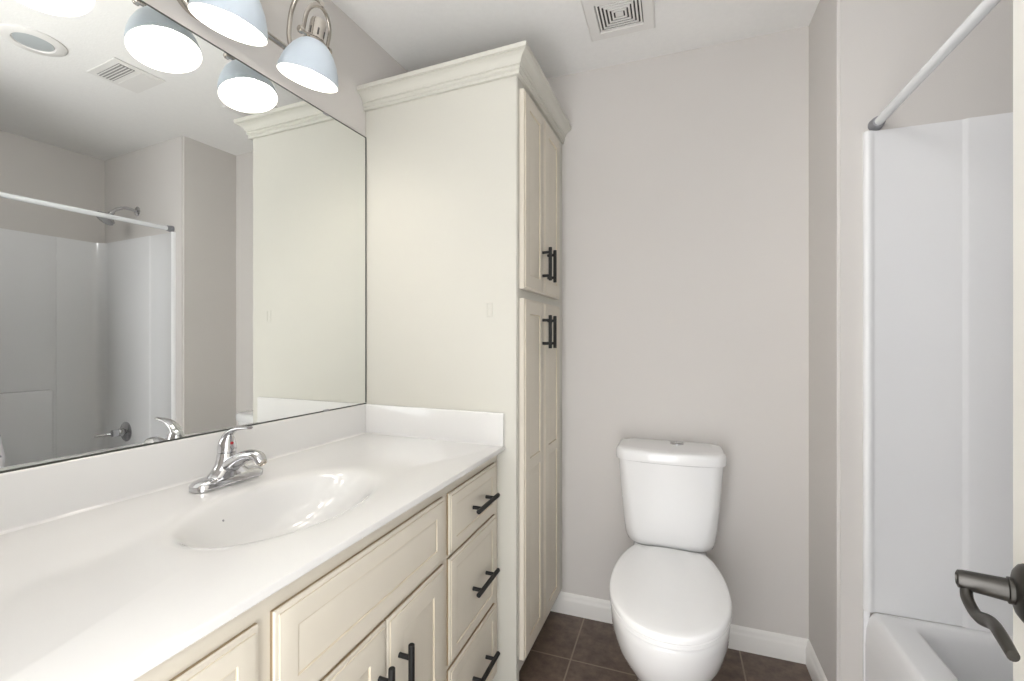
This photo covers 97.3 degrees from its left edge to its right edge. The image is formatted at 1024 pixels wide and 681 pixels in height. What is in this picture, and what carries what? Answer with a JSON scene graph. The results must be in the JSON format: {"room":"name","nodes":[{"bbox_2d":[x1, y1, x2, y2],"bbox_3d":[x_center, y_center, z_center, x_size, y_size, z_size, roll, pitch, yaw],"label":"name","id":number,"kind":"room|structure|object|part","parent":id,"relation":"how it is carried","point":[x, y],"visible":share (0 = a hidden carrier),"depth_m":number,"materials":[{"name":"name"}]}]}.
{"room":"bathroom","nodes":[
{"label":"bathroom","id":0,"kind":"room"},
{"bbox_2d":[142,0,407,136],"bbox_3d":[-0.858,0.015,1.345,0.314,2.440,2.269,0,0,20],"label":"wall","id":1,"kind":"structure","parent":0,"point":[358,59],"depth_m":1.58,"materials":[{"name":"paint"}]},
{"bbox_2d":[0,0,365,472],"bbox_3d":[-0.855,-0.272,1.067,0.007,1.038,1.494,0,0,22],"label":"wall mirror","id":2,"kind":"object","parent":1,"relation":"attached to","point":[183,231],"visible":1,"depth_m":1.07,"materials":[{"name":"silver mirror"}]},
{"bbox_2d":[0,404,365,534],"bbox_3d":[-0.849,0.302,1.064,0.020,0.110,1.499,0,0,22],"label":"backsplash","id":3,"kind":"structure","parent":1,"relation":"attached to","point":[29,497],"depth_m":1.04,"materials":[{"name":"stone"}]},
{"bbox_2d":[177,0,337,92],"bbox_3d":[-0.720,-0.902,1.122,0.215,0.292,0.656,0,0,22],"label":"vanity light","id":4,"kind":"object","parent":1,"relation":"attached to","point":[306,60],"visible":1,"depth_m":1.26,"materials":[{"name":"white glass"}]},
{"bbox_3d":[-0.697,-0.821,1.113,0.166,0.131,0.169,0,0,22],"label":"lamp shade","id":5,"kind":"part","parent":4,"relation":"part of","materials":[{"name":"glass"}]},
{"bbox_3d":[-0.597,-0.883,1.285,0.021,0.021,0.029,0,0,22],"label":"knob","id":6,"kind":"part","parent":4,"relation":"part of","materials":[{"name":"silver metal"}]},
{"bbox_3d":[-0.617,-0.956,1.343,0.144,0.185,0.025,0,0,22],"label":"arm","id":7,"kind":"part","parent":4,"relation":"part of","materials":[{"name":"silver metal"}]},
{"bbox_3d":[-0.604,-0.821,1.338,0.166,0.131,0.169,0,0,22],"label":"lamp shade","id":8,"kind":"part","parent":4,"relation":"part of","materials":[{"name":"glass"}]},
{"bbox_2d":[303,16,326,46],"bbox_3d":[-0.579,-0.907,1.327,0.066,0.075,0.064,0,0,20],"label":"socket","id":9,"kind":"object","parent":4,"relation":"attached to","point":[317,26],"depth_m":1.30,"materials":[{"name":"grey metal"}]},
{"bbox_2d":[331,0,819,78],"bbox_3d":[0.354,-1.235,0.909,2.950,0.060,2.269,0,0,20],"label":"ceiling","id":10,"kind":"structure","parent":0,"point":[418,34],"depth_m":1.74,"materials":[{"name":"white paint"}]},
{"bbox_2d":[580,0,655,41],"bbox_3d":[0.395,-1.199,1.654,0.244,0.012,0.236,0,0,20],"label":"ceiling vent","id":11,"kind":"object","parent":10,"relation":"in","point":[605,19],"visible":1,"depth_m":1.67,"materials":[{"name":"plastic"}]},
{"bbox_2d":[519,611,811,680],"bbox_3d":[0.354,1.265,0.909,2.950,0.060,2.269,0,0,20],"label":"floor","id":12,"kind":"structure","parent":0,"point":[566,647],"depth_m":1.73,"materials":[{"name":"tile"}]},
{"bbox_2d":[134,455,499,680],"bbox_3d":[-0.570,0.806,0.950,0.671,0.858,1.471,0,0,20],"label":"vanity cabinet","id":13,"kind":"object","parent":12,"relation":"on","point":[414,598],"visible":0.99,"depth_m":0.95,"materials":[{"name":"paint"}]},
{"bbox_3d":[-0.424,0.491,0.492,0.012,0.164,0.338,0,0,20],"label":"drawer","id":14,"kind":"part","parent":13,"relation":"part of","materials":[{"name":"paint"}]},
{"bbox_2d":[0,404,504,680],"bbox_3d":[-0.579,0.361,0.967,0.663,0.228,1.498,0,0,20],"label":"countertop","id":15,"kind":"structure","parent":13,"relation":"on","point":[111,568],"depth_m":0.87,"materials":[{"name":"stone"}]},
{"bbox_2d":[189,426,266,492],"bbox_3d":[-0.668,0.284,1.115,0.160,0.146,0.180,0,0,22],"label":"bathroom faucet","id":16,"kind":"object","parent":15,"relation":"on","point":[229,468],"visible":1,"depth_m":1.10,"materials":[{"name":"silver metal"}]},
{"bbox_3d":[-0.714,0.344,1.134,0.060,0.025,0.180,0,0,22],"label":"plate","id":17,"kind":"part","parent":16,"relation":"part of","materials":[{"name":"silver metal"}]},
{"bbox_3d":[-0.690,0.245,1.124,0.104,0.069,0.044,0,0,22],"label":"lever","id":18,"kind":"part","parent":16,"relation":"part of","materials":[{"name":"silver metal"}]},
{"bbox_3d":[-0.661,0.302,1.112,0.140,0.071,0.054,0,0,22],"label":"spout","id":19,"kind":"part","parent":16,"relation":"part of","materials":[{"name":"silver metal"}]},
{"bbox_2d":[134,465,394,559],"bbox_3d":[-0.499,0.415,1.012,0.388,0.117,0.577,0,0,20],"label":"basin","id":20,"kind":"object","parent":15,"relation":"in","point":[271,516],"depth_m":1.03,"materials":[{"name":"ceramic"}]},
{"bbox_3d":[-0.311,0.850,0.806,0.012,0.534,0.278,0,0,20],"label":"door","id":21,"kind":"part","parent":13,"relation":"part of","materials":[{"name":"paint"}]},
{"bbox_3d":[-0.251,0.731,0.902,0.037,0.156,0.014,0,0,20],"label":"handle","id":22,"kind":"part","parent":13,"relation":"part of","materials":[{"name":"black metal"}]},
{"bbox_3d":[-0.226,0.729,0.969,0.037,0.156,0.014,0,0,20],"label":"handle","id":23,"kind":"part","parent":13,"relation":"part of","materials":[{"name":"black metal"}]},
{"bbox_3d":[-0.221,0.850,1.057,0.012,0.534,0.247,0,0,20],"label":"door","id":24,"kind":"part","parent":13,"relation":"part of","materials":[{"name":"paint"}]},
{"bbox_3d":[-0.113,0.999,1.355,0.012,0.236,0.330,0,0,20],"label":"drawer","id":25,"kind":"part","parent":13,"relation":"part of","materials":[{"name":"paint"}]},
{"bbox_3d":[-0.113,0.725,1.355,0.012,0.284,0.330,0,0,20],"label":"drawer","id":26,"kind":"part","parent":13,"relation":"part of","materials":[{"name":"paint"}]},
{"bbox_3d":[-0.113,0.491,1.355,0.012,0.164,0.330,0,0,20],"label":"drawer","id":27,"kind":"part","parent":13,"relation":"part of","materials":[{"name":"paint"}]},
{"bbox_3d":[-0.081,1.000,1.373,0.037,0.013,0.156,0,0,20],"label":"handle","id":28,"kind":"part","parent":13,"relation":"part of","materials":[{"name":"black metal"}]},
{"bbox_3d":[-0.081,0.734,1.373,0.037,0.013,0.156,0,0,20],"label":"handle","id":29,"kind":"part","parent":13,"relation":"part of","materials":[{"name":"black metal"}]},
{"bbox_3d":[-0.081,0.494,1.373,0.037,0.013,0.156,0,0,20],"label":"handle","id":30,"kind":"part","parent":13,"relation":"part of","materials":[{"name":"black metal"}]},
{"bbox_2d":[356,40,570,680],"bbox_3d":[-0.153,0.134,1.871,0.691,2.202,0.626,0,0,22],"label":"linen cabinet","id":31,"kind":"object","parent":12,"relation":"on","point":[464,154],"visible":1,"depth_m":1.62,"materials":[{"name":"beige paint"}]},
{"bbox_3d":[-0.154,-0.930,1.872,0.689,0.074,0.626,0,0,22],"label":"crown moulding","id":32,"kind":"part","parent":31,"relation":"part of","materials":[{"name":"beige paint"}]},
{"bbox_3d":[0.075,0.472,1.637,0.020,1.235,0.220,0,0,22],"label":"door","id":33,"kind":"part","parent":31,"relation":"part of","materials":[{"name":"paint"}]},
{"bbox_3d":[0.075,-0.518,1.637,0.020,0.682,0.220,0,0,22],"label":"door","id":34,"kind":"part","parent":31,"relation":"part of","materials":[{"name":"paint"}]},
{"bbox_3d":[0.134,-0.033,1.709,0.037,0.126,0.014,0,0,22],"label":"handle","id":35,"kind":"part","parent":31,"relation":"part of","materials":[{"name":"black metal"}]},
{"bbox_3d":[0.134,-0.290,1.709,0.037,0.126,0.014,0,0,22],"label":"handle","id":36,"kind":"part","parent":31,"relation":"part of","materials":[{"name":"black metal"}]},
{"bbox_3d":[0.158,-0.518,1.847,0.020,0.682,0.222,0,0,22],"label":"door","id":37,"kind":"part","parent":31,"relation":"part of","materials":[{"name":"paint"}]},
{"bbox_3d":[0.158,0.472,1.847,0.020,1.235,0.222,0,0,22],"label":"door","id":38,"kind":"part","parent":31,"relation":"part of","materials":[{"name":"paint"}]},
{"bbox_3d":[0.157,-0.290,1.767,0.037,0.126,0.014,0,0,22],"label":"handle","id":39,"kind":"part","parent":31,"relation":"part of","materials":[{"name":"black metal"}]},
{"bbox_3d":[0.157,-0.033,1.767,0.037,0.126,0.014,0,0,22],"label":"handle","id":40,"kind":"part","parent":31,"relation":"part of","materials":[{"name":"black metal"}]},
{"bbox_2d":[609,438,731,680],"bbox_3d":[0.536,0.821,1.541,0.401,0.827,0.731,0,0,20],"label":"toilet","id":41,"kind":"object","parent":12,"relation":"on","point":[671,605],"visible":1,"depth_m":1.55,"materials":[{"name":"ceramic"}]},
{"bbox_3d":[0.503,0.794,1.450,0.366,0.024,0.537,0,0,20],"label":"seat lid","id":42,"kind":"part","parent":41,"relation":"part of","materials":[{"name":"plastic"}]},
{"bbox_3d":[0.503,0.815,1.450,0.364,0.016,0.529,0,0,20],"label":"seat","id":43,"kind":"part","parent":41,"relation":"part of","materials":[{"name":"plastic"}]},
{"bbox_3d":[0.622,0.632,1.780,0.382,0.338,0.219,0,0,20],"label":"tank","id":44,"kind":"part","parent":41,"relation":"part of","materials":[{"name":"ceramic"}]},
{"bbox_3d":[0.620,0.439,1.776,0.401,0.046,0.232,0,0,20],"label":"tank lid","id":45,"kind":"part","parent":41,"relation":"part of","materials":[{"name":"ceramic"}]},
{"bbox_2d":[863,112,1012,680],"bbox_3d":[1.212,0.296,0.548,0.808,1.877,1.520,0,0,20],"label":"tub surround","id":46,"kind":"object","parent":12,"relation":"on","point":[938,197],"visible":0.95,"depth_m":1.33,"materials":[{"name":"plastic"}]},
{"bbox_2d":[865,613,1012,680],"bbox_3d":[1.208,1.033,0.549,0.795,0.403,1.498,0,0,20],"label":"bathtub","id":47,"kind":"object","parent":12,"relation":"on","point":[897,648],"visible":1,"depth_m":1.27,"materials":[{"name":"plastic"}]},
{"bbox_2d":[547,26,808,638],"bbox_3d":[0.403,0.015,2.044,1.596,2.440,0.100,0,0,20],"label":"wall","id":48,"kind":"structure","parent":0,"point":[685,174],"depth_m":1.86,"materials":[{"name":"paint"}]},
{"bbox_2d":[551,591,807,663],"bbox_3d":[0.645,1.189,1.896,1.040,0.091,0.014,0,0,20],"label":"baseboard","id":49,"kind":"structure","parent":48,"relation":"attached to","point":[746,639],"depth_m":1.79,"materials":[{"name":"paint"}]},
{"bbox_2d":[809,0,1012,680],"bbox_3d":[1.511,0.015,1.474,0.875,2.440,0.422,0,0,20],"label":"wall","id":50,"kind":"structure","parent":0,"point":[863,53],"depth_m":1.41,"materials":[{"name":"paint"}]},
{"bbox_2d":[806,639,827,680],"bbox_3d":[1.077,1.189,1.578,0.014,0.091,0.320,0,0,20],"label":"baseboard","id":51,"kind":"structure","parent":50,"relation":"attached to","point":[815,670],"depth_m":1.63,"materials":[{"name":"paint"}]},
{"bbox_3d":[0.038,0.015,-0.120,2.569,2.440,0.120,0,0,20],"label":"wall","id":52,"kind":"structure","parent":0,"visible":0},
{"bbox_2d":[955,0,1023,680],"bbox_3d":[0.372,0.211,0.258,0.094,2.023,0.799,0,0,38],"label":"door","id":53,"kind":"structure","parent":52,"relation":"in","point":[1010,589],"depth_m":0.53,"materials":[{"name":"paint"}]},
{"bbox_3d":[0.507,0.298,0.483,0.014,0.032,0.127,0,0,29],"label":"lever","id":54,"kind":"part","parent":53,"relation":"part of","materials":[{"name":"grey metal"}]},
{"bbox_3d":[0.570,0.282,0.504,0.013,0.064,0.064,0,0,38],"label":"handle","id":55,"kind":"part","parent":53,"relation":"part of","materials":[{"name":"grey metal"}]},
{"bbox_3d":[0.916,0.015,-0.263,0.819,2.440,0.205,0,0,20],"label":"wall","id":56,"kind":"structure","parent":0,"visible":0},
{"bbox_2d":[868,0,1000,130],"bbox_3d":[0.862,-0.663,0.674,0.040,0.040,1.520,0,0,20],"label":"shower rod","id":57,"kind":"object","parent":56,"relation":"attached to","point":[983,9],"visible":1,"depth_m":1.05,"materials":[{"name":"grey plastic"}]}
]}

